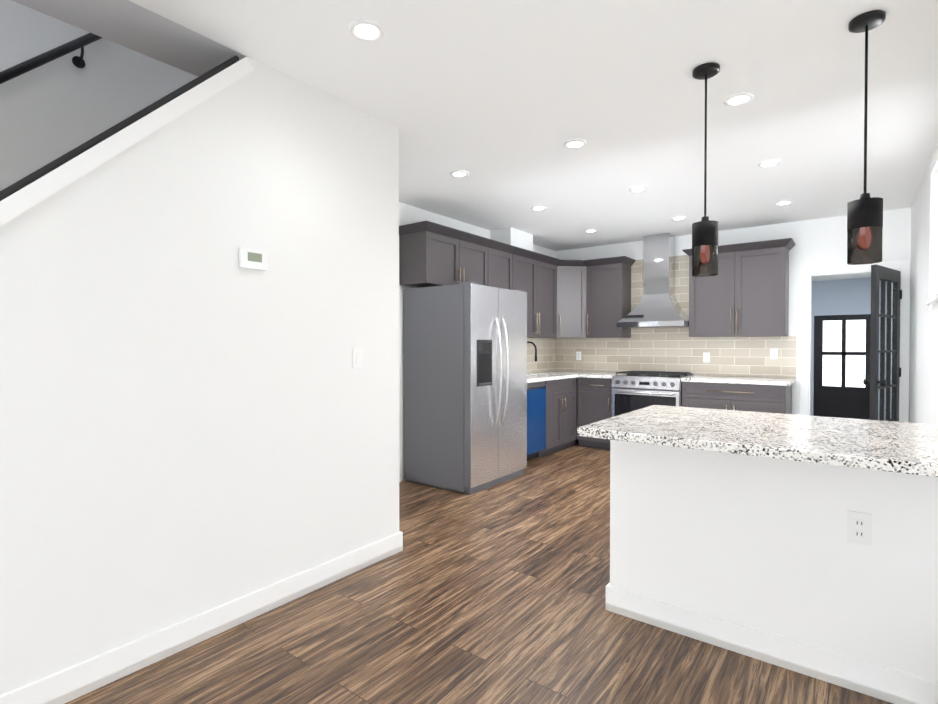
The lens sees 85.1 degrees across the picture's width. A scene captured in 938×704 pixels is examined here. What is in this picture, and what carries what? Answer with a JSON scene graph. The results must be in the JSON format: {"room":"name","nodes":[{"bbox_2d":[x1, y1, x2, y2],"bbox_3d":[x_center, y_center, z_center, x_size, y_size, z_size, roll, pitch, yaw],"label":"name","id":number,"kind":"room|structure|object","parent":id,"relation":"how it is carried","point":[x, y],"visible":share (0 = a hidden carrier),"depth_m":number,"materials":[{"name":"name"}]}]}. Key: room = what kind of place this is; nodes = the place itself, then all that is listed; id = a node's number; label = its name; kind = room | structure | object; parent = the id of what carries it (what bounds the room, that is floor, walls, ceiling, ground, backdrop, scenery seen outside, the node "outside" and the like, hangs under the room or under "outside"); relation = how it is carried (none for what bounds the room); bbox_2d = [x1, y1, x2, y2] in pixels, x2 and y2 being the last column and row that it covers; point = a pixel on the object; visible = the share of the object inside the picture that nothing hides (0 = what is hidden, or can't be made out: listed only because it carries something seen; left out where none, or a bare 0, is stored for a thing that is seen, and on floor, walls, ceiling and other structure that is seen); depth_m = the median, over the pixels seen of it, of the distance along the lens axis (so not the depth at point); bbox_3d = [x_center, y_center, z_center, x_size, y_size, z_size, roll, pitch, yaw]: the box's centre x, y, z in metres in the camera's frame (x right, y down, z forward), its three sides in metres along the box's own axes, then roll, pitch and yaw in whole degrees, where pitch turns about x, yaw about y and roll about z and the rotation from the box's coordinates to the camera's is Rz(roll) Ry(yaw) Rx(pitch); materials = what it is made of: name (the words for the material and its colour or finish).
{"room":"kitchen","nodes":[
{"label":"kitchen","id":0,"kind":"room"},
{"bbox_2d":[0,57,398,694],"bbox_3d":[-1.293,-0.057,2.109,0.120,2.600,2.700,1,1,37],"label":"wall","id":1,"kind":"structure","parent":0,"point":[194,419],"depth_m":2.17,"materials":[{"name":"white paint"}]},
{"bbox_2d":[0,55,239,200],"bbox_3d":[-1.603,-0.485,1.694,0.130,1.699,1.699,1,1,37],"label":"cap rail","id":2,"kind":"object","parent":1,"relation":"on","point":[8,191],"visible":0.96,"depth_m":1.92,"materials":[{"name":"black paint"}]},
{"bbox_2d":[0,57,253,226],"bbox_3d":[-1.581,-0.464,1.724,0.160,1.746,1.746,1,1,37],"label":"trim","id":3,"kind":"structure","parent":1,"relation":"attached to","point":[24,199],"depth_m":1.92,"materials":[{"name":"white paint"}]},
{"bbox_2d":[0,531,402,703],"bbox_3d":[-1.283,1.186,2.127,0.135,0.115,2.715,1,1,37],"label":"baseboard","id":4,"kind":"structure","parent":1,"relation":"attached to","point":[66,685],"depth_m":2.15,"materials":[{"name":"white paint"}]},
{"bbox_2d":[239,247,267,270],"bbox_3d":[-0.999,-0.430,2.371,0.026,0.090,0.130,1,1,37],"label":"thermostat","id":5,"kind":"object","parent":1,"relation":"attached to","point":[254,259],"visible":1,"depth_m":2.36,"materials":[{"name":"white plastic"}]},
{"bbox_2d":[353,348,362,367],"bbox_3d":[-0.625,0.034,2.884,0.010,0.116,0.072,1,1,37],"label":"switch plate","id":6,"kind":"object","parent":1,"relation":"attached to","point":[357,357],"visible":1,"depth_m":2.88,"materials":[{"name":"white plastic"}]},
{"bbox_2d":[0,0,555,480],"bbox_3d":[-1.569,-1.426,3.618,0.120,5.300,9.340,1,1,37],"label":"wall","id":7,"kind":"structure","parent":0,"point":[54,108],"depth_m":2.74,"materials":[{"name":"white paint"}]},
{"bbox_2d":[0,33,101,83],"bbox_3d":[-2.361,-1.210,2.401,0.085,2.830,2.830,1,1,37],"label":"handrail","id":8,"kind":"object","parent":7,"relation":"attached to","point":[19,69],"visible":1,"depth_m":2.63,"materials":[{"name":"black metal"}]},
{"bbox_2d":[399,221,492,287],"bbox_3d":[-0.217,-0.888,4.986,0.390,0.530,1.018,1,1,37],"label":"upper cabinet","id":9,"kind":"object","parent":7,"relation":"attached to","point":[431,254],"visible":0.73,"depth_m":4.73,"materials":[{"name":"grey wood"}]},
{"bbox_2d":[488,240,516,289],"bbox_3d":[0.234,-0.665,5.586,0.390,0.990,0.476,1,1,37],"label":"upper cabinet","id":10,"kind":"object","parent":7,"relation":"attached to","point":[500,264],"visible":0.23,"depth_m":5.50,"materials":[{"name":"grey wood"}]},
{"bbox_2d":[513,247,560,337],"bbox_3d":[0.695,-0.673,6.194,0.390,0.990,1.046,1,1,37],"label":"upper cabinet","id":11,"kind":"object","parent":7,"relation":"attached to","point":[534,275],"visible":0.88,"depth_m":6.13,"materials":[{"name":"grey wood"}]},
{"bbox_2d":[527,338,554,372],"bbox_3d":[0.571,0.046,6.358,0.008,0.453,2.100,1,1,37],"label":"backsplash","id":12,"kind":"structure","parent":7,"relation":"attached to","point":[545,361],"depth_m":6.89,"materials":[{"name":"tile"}]},
{"bbox_2d":[12,0,937,250],"bbox_3d":[-0.006,-1.511,2.434,4.040,0.300,9.340,1,1,37],"label":"ceiling","id":13,"kind":"structure","parent":0,"point":[501,102],"depth_m":2.68,"materials":[{"name":"white paint"}]},
{"bbox_2d":[349,19,384,41],"bbox_3d":[-0.431,-1.352,2.156,0.150,0.008,0.150,1,1,37],"label":"recessed light","id":14,"kind":"object","parent":13,"relation":"in","point":[366,30],"visible":1,"depth_m":2.15,"materials":[{"name":"white plastic"}]},
{"bbox_2d":[450,170,468,177],"bbox_3d":[-0.074,-1.375,3.954,0.150,0.008,0.150,1,1,37],"label":"recessed light","id":15,"kind":"object","parent":13,"relation":"in","point":[459,173],"visible":1,"depth_m":3.94,"materials":[{"name":"white plastic"}]},
{"bbox_2d":[531,206,545,210],"bbox_3d":[0.674,-1.387,4.943,0.150,0.008,0.150,1,1,37],"label":"recessed light","id":16,"kind":"object","parent":13,"relation":"in","point":[537,208],"visible":0.98,"depth_m":4.94,"materials":[{"name":"white plastic"}]},
{"bbox_2d":[564,139,586,148],"bbox_3d":[0.700,-1.367,3.369,0.150,0.008,0.150,1,1,37],"label":"recessed light","id":17,"kind":"object","parent":13,"relation":"in","point":[575,144],"visible":1,"depth_m":3.36,"materials":[{"name":"white plastic"}]},
{"bbox_2d":[584,229,597,232],"bbox_3d":[1.410,-1.400,5.916,0.150,0.008,0.150,1,1,37],"label":"recessed light","id":18,"kind":"object","parent":13,"relation":"in","point":[591,230],"visible":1,"depth_m":5.90,"materials":[{"name":"white plastic"}]},
{"bbox_2d":[629,186,646,191],"bbox_3d":[1.436,-1.380,4.342,0.150,0.008,0.150,1,1,37],"label":"recessed light","id":19,"kind":"object","parent":13,"relation":"in","point":[638,189],"visible":1,"depth_m":4.33,"materials":[{"name":"white plastic"}]},
{"bbox_2d":[671,216,685,219],"bbox_3d":[2.184,-1.392,5.331,0.150,0.008,0.150,1,1,37],"label":"recessed light","id":20,"kind":"object","parent":13,"relation":"in","point":[679,218],"visible":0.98,"depth_m":5.32,"materials":[{"name":"white plastic"}]},
{"bbox_2d":[692,63,719,276],"bbox_3d":[1.140,-0.865,2.466,0.120,0.988,0.120,1,1,37],"label":"pendant light","id":21,"kind":"object","parent":13,"relation":"hanging from","point":[705,246],"visible":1,"depth_m":2.43,"materials":[{"name":"black metal"}]},
{"bbox_2d":[723,93,753,106],"bbox_3d":[1.455,-1.360,2.760,0.150,0.008,0.150,1,1,37],"label":"recessed light","id":22,"kind":"object","parent":13,"relation":"in","point":[738,99],"visible":1,"depth_m":2.76,"materials":[{"name":"white plastic"}]},
{"bbox_2d":[757,160,780,167],"bbox_3d":[2.191,-1.372,3.733,0.150,0.008,0.150,1,1,37],"label":"recessed light","id":23,"kind":"object","parent":13,"relation":"in","point":[768,163],"visible":1,"depth_m":3.73,"materials":[{"name":"white plastic"}]},
{"bbox_2d":[775,201,792,205],"bbox_3d":[2.933,-1.385,4.764,0.150,0.008,0.150,1,1,37],"label":"recessed light","id":24,"kind":"object","parent":13,"relation":"in","point":[781,203],"visible":0.98,"depth_m":4.76,"materials":[{"name":"white plastic"}]},
{"bbox_2d":[847,10,885,264],"bbox_3d":[1.621,-0.860,2.090,0.120,0.988,0.120,1,1,37],"label":"pendant light","id":25,"kind":"object","parent":13,"relation":"hanging from","point":[864,226],"visible":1,"depth_m":2.06,"materials":[{"name":"black metal"}]},
{"bbox_2d":[65,444,892,703],"bbox_3d":[-0.006,1.414,2.471,4.040,0.350,9.340,1,1,37],"label":"floor","id":26,"kind":"structure","parent":0,"point":[495,594],"depth_m":2.23,"materials":[{"name":"wood"}]},
{"bbox_2d":[403,281,526,494],"bbox_3d":[0.011,0.301,4.882,0.861,1.815,0.925,1,1,37],"label":"refrigerator","id":27,"kind":"object","parent":26,"relation":"on","point":[465,384],"visible":1,"depth_m":4.55,"materials":[{"name":"grey metal"}]},
{"bbox_2d":[527,381,545,460],"bbox_3d":[0.435,0.764,5.678,0.621,0.870,0.600,1,1,37],"label":"dishwasher","id":28,"kind":"object","parent":26,"relation":"on","point":[536,417],"visible":0.31,"depth_m":5.56,"materials":[{"name":"blue metal"}]},
{"bbox_2d":[537,378,575,457],"bbox_3d":[0.864,0.754,6.215,0.658,0.875,0.770,1,1,37],"label":"base cabinet","id":29,"kind":"object","parent":26,"relation":"on","point":[560,414],"visible":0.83,"depth_m":6.01,"materials":[{"name":"grey wood"}]},
{"bbox_2d":[547,371,579,372],"bbox_3d":[1.274,0.289,6.774,0.330,0.038,0.666,1,1,37],"label":"countertop","id":30,"kind":"structure","parent":29,"relation":"on","point":[550,371],"depth_m":7.00,"materials":[{"name":"white stone"}]},
{"bbox_2d":[569,439,578,446],"bbox_3d":[1.268,0.747,6.796,0.600,0.875,0.642,1,1,37],"label":"base cabinet","id":31,"kind":"object","parent":26,"relation":"on","point":[573,442],"visible":0.04,"depth_m":6.50,"materials":[{"name":"grey wood"}]},
{"bbox_2d":[576,377,612,449],"bbox_3d":[1.696,0.751,6.466,0.478,0.875,0.658,1,1,37],"label":"base cabinet","id":32,"kind":"object","parent":26,"relation":"on","point":[593,400],"visible":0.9,"depth_m":6.26,"materials":[{"name":"grey wood"}]},
{"bbox_2d":[527,371,588,382],"bbox_3d":[0.837,0.296,6.182,0.647,0.038,2.136,1,1,37],"label":"countertop","id":33,"kind":"structure","parent":32,"relation":"on","point":[543,376],"depth_m":6.06,"materials":[{"name":"white stone"}]},
{"bbox_2d":[527,341,536,360],"bbox_3d":[0.763,0.070,6.337,0.229,0.406,0.128,1,1,37],"label":"faucet","id":34,"kind":"object","parent":33,"relation":"on","point":[535,349],"visible":0.54,"depth_m":6.24,"materials":[{"name":"black metal"}]},
{"bbox_2d":[578,372,622,378],"bbox_3d":[1.716,0.293,6.439,0.418,0.038,0.666,1,1,37],"label":"countertop","id":35,"kind":"structure","parent":32,"relation":"on","point":[608,375],"depth_m":6.27,"materials":[{"name":"white stone"}]},
{"bbox_2d":[612,371,694,416],"bbox_3d":[2.173,0.717,6.053,0.772,0.953,0.717,1,1,37],"label":"range","id":36,"kind":"object","parent":26,"relation":"on","point":[633,390],"visible":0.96,"depth_m":5.84,"materials":[{"name":"silver metal"}]},
{"bbox_2d":[614,440,737,621],"bbox_3d":[1.140,0.799,2.645,0.509,0.876,0.620,1,1,37],"label":"wall panel","id":37,"kind":"object","parent":26,"relation":"on","point":[674,506],"depth_m":2.27,"materials":[{"name":"white paint"}]},
{"bbox_2d":[606,582,937,703],"bbox_3d":[1.240,1.186,2.099,1.363,0.115,0.135,1,1,37],"label":"baseboard","id":38,"kind":"structure","parent":37,"relation":"attached to","point":[890,685],"depth_m":2.02,"materials":[{"name":"white paint"}]},
{"bbox_2d":[682,382,791,413],"bbox_3d":[2.899,0.763,5.556,0.975,0.875,0.658,1,1,37],"label":"base cabinet","id":39,"kind":"object","parent":26,"relation":"on","point":[756,398],"visible":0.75,"depth_m":5.29,"materials":[{"name":"grey wood"}]},
{"bbox_2d":[681,375,795,385],"bbox_3d":[2.918,0.304,5.544,1.011,0.038,0.643,1,1,37],"label":"countertop","id":40,"kind":"structure","parent":39,"relation":"on","point":[697,378],"depth_m":5.35,"materials":[{"name":"white stone"}]},
{"bbox_2d":[734,454,865,660],"bbox_3d":[1.475,0.802,2.392,0.570,0.876,0.620,1,1,37],"label":"wall panel","id":41,"kind":"object","parent":26,"relation":"on","point":[760,543],"depth_m":1.99,"materials":[{"name":"white paint"}]},
{"bbox_2d":[847,510,871,545],"bbox_3d":[1.431,0.646,1.875,0.072,0.116,0.010,1,1,37],"label":"outlet","id":42,"kind":"object","parent":41,"relation":"attached to","point":[859,527],"visible":1,"depth_m":1.87,"materials":[{"name":"white plastic"}]},
{"bbox_3d":[1.809,0.806,2.139,0.509,0.876,0.620,1,1,37],"label":"base cabinet","id":43,"kind":"object","parent":26,"relation":"on","visible":0},
{"bbox_2d":[577,405,937,476],"bbox_3d":[1.338,0.346,2.231,1.378,0.038,1.060,1,1,37],"label":"countertop","id":44,"kind":"structure","parent":43,"relation":"on","point":[899,447],"depth_m":2.04,"materials":[{"name":"white stone"}]},
{"bbox_2d":[490,227,532,250],"bbox_3d":[0.508,-1.288,6.035,0.280,0.237,0.500,1,1,37],"label":"wall","id":45,"kind":"structure","parent":0,"point":[516,237],"depth_m":5.87,"materials":[{"name":"white paint"}]},
{"bbox_2d":[556,207,910,421],"bbox_3d":[2.775,-0.107,6.129,3.800,2.600,0.120,1,1,37],"label":"wall","id":46,"kind":"structure","parent":0,"point":[821,242],"depth_m":5.47,"materials":[{"name":"white paint"}]},
{"bbox_2d":[556,260,586,337],"bbox_3d":[1.282,-0.680,6.787,0.612,0.990,0.615,1,1,37],"label":"upper cabinet","id":47,"kind":"object","parent":46,"relation":"attached to","point":[571,281],"visible":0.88,"depth_m":6.56,"materials":[{"name":"grey wood"}]},
{"bbox_2d":[584,256,635,337],"bbox_3d":[1.803,-0.677,6.534,0.528,0.990,0.390,1,1,37],"label":"upper cabinet","id":48,"kind":"object","parent":46,"relation":"attached to","point":[608,298],"visible":1,"depth_m":6.44,"materials":[{"name":"grey wood"}]},
{"bbox_2d":[617,233,688,327],"bbox_3d":[2.239,-0.850,6.121,0.772,1.110,0.500,1,1,37],"label":"range hood","id":49,"kind":"object","parent":46,"relation":"attached to","point":[657,306],"visible":0.9,"depth_m":6.08,"materials":[{"name":"silver metal"}]},
{"bbox_2d":[555,255,795,377],"bbox_3d":[2.367,-0.448,6.350,2.873,1.443,0.008,1,1,37],"label":"backsplash","id":50,"kind":"structure","parent":46,"relation":"attached to","point":[664,349],"depth_m":6.21,"materials":[{"name":"tile"}]},
{"bbox_2d":[576,352,580,359],"bbox_3d":[1.500,0.052,6.999,0.072,0.116,0.010,1,1,37],"label":"electrical outlet","id":51,"kind":"object","parent":50,"relation":"attached to","point":[578,355],"visible":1,"depth_m":7.00,"materials":[{"name":"white plastic"}]},
{"bbox_2d":[703,353,709,361],"bbox_3d":[2.796,0.064,6.019,0.072,0.116,0.010,1,1,37],"label":"electrical outlet","id":52,"kind":"object","parent":50,"relation":"attached to","point":[706,357],"visible":1,"depth_m":6.02,"materials":[{"name":"white plastic"}]},
{"bbox_2d":[770,348,777,358],"bbox_3d":[3.343,0.019,5.605,0.072,0.116,0.010,1,1,37],"label":"electrical outlet","id":53,"kind":"object","parent":50,"relation":"attached to","point":[773,353],"visible":1,"depth_m":5.60,"materials":[{"name":"white plastic"}]},
{"bbox_2d":[682,238,794,336],"bbox_3d":[2.964,-0.666,5.656,1.056,0.990,0.390,1,1,37],"label":"upper cabinet","id":54,"kind":"object","parent":46,"relation":"attached to","point":[744,292],"visible":0.9,"depth_m":5.50,"materials":[{"name":"grey wood"}]},
{"bbox_2d":[800,260,909,421],"bbox_3d":[3.929,0.156,5.248,0.882,2.095,0.138,1,1,37],"label":"door frame","id":55,"kind":"structure","parent":46,"relation":"attached to","point":[805,335],"depth_m":5.24,"materials":[{"name":"white paint"}]},
{"bbox_2d":[863,264,901,421],"bbox_3d":[3.855,0.211,4.763,0.296,1.975,0.681,1,1,37],"label":"french door","id":56,"kind":"structure","parent":55,"relation":"attached to","point":[883,274],"depth_m":4.70,"materials":[{"name":"black paint"}]},
{"bbox_2d":[812,273,870,280],"bbox_3d":[5.000,-1.271,7.233,1.840,0.100,4.350,1,1,37],"label":"ceiling","id":57,"kind":"structure","parent":0,"point":[842,277],"depth_m":8.49,"materials":[{"name":"white paint"}]},
{"bbox_2d":[811,278,886,419],"bbox_3d":[6.276,0.057,8.937,1.600,2.600,0.120,1,1,37],"label":"wall","id":58,"kind":"structure","parent":0,"point":[843,297],"depth_m":8.76,"materials":[{"name":"grey paint"}]},
{"bbox_2d":[813,314,870,419],"bbox_3d":[6.446,0.359,8.800,0.852,1.992,0.168,1,1,37],"label":"exterior door","id":59,"kind":"structure","parent":58,"relation":"in","point":[841,360],"depth_m":8.79,"materials":[{"name":"black paint"}]},
{"bbox_2d":[890,142,937,423],"bbox_3d":[2.905,-0.068,3.053,0.120,2.600,13.570,1,1,37],"label":"wall","id":60,"kind":"structure","parent":0,"point":[923,388],"depth_m":3.97,"materials":[{"name":"white paint"}]},
{"bbox_2d":[926,149,937,310],"bbox_3d":[2.874,-0.774,3.061,0.110,0.990,1.100,1,1,37],"label":"window","id":61,"kind":"structure","parent":60,"relation":"in","point":[931,300],"depth_m":3.46,"materials":[{"name":"white paint"}]}
]}

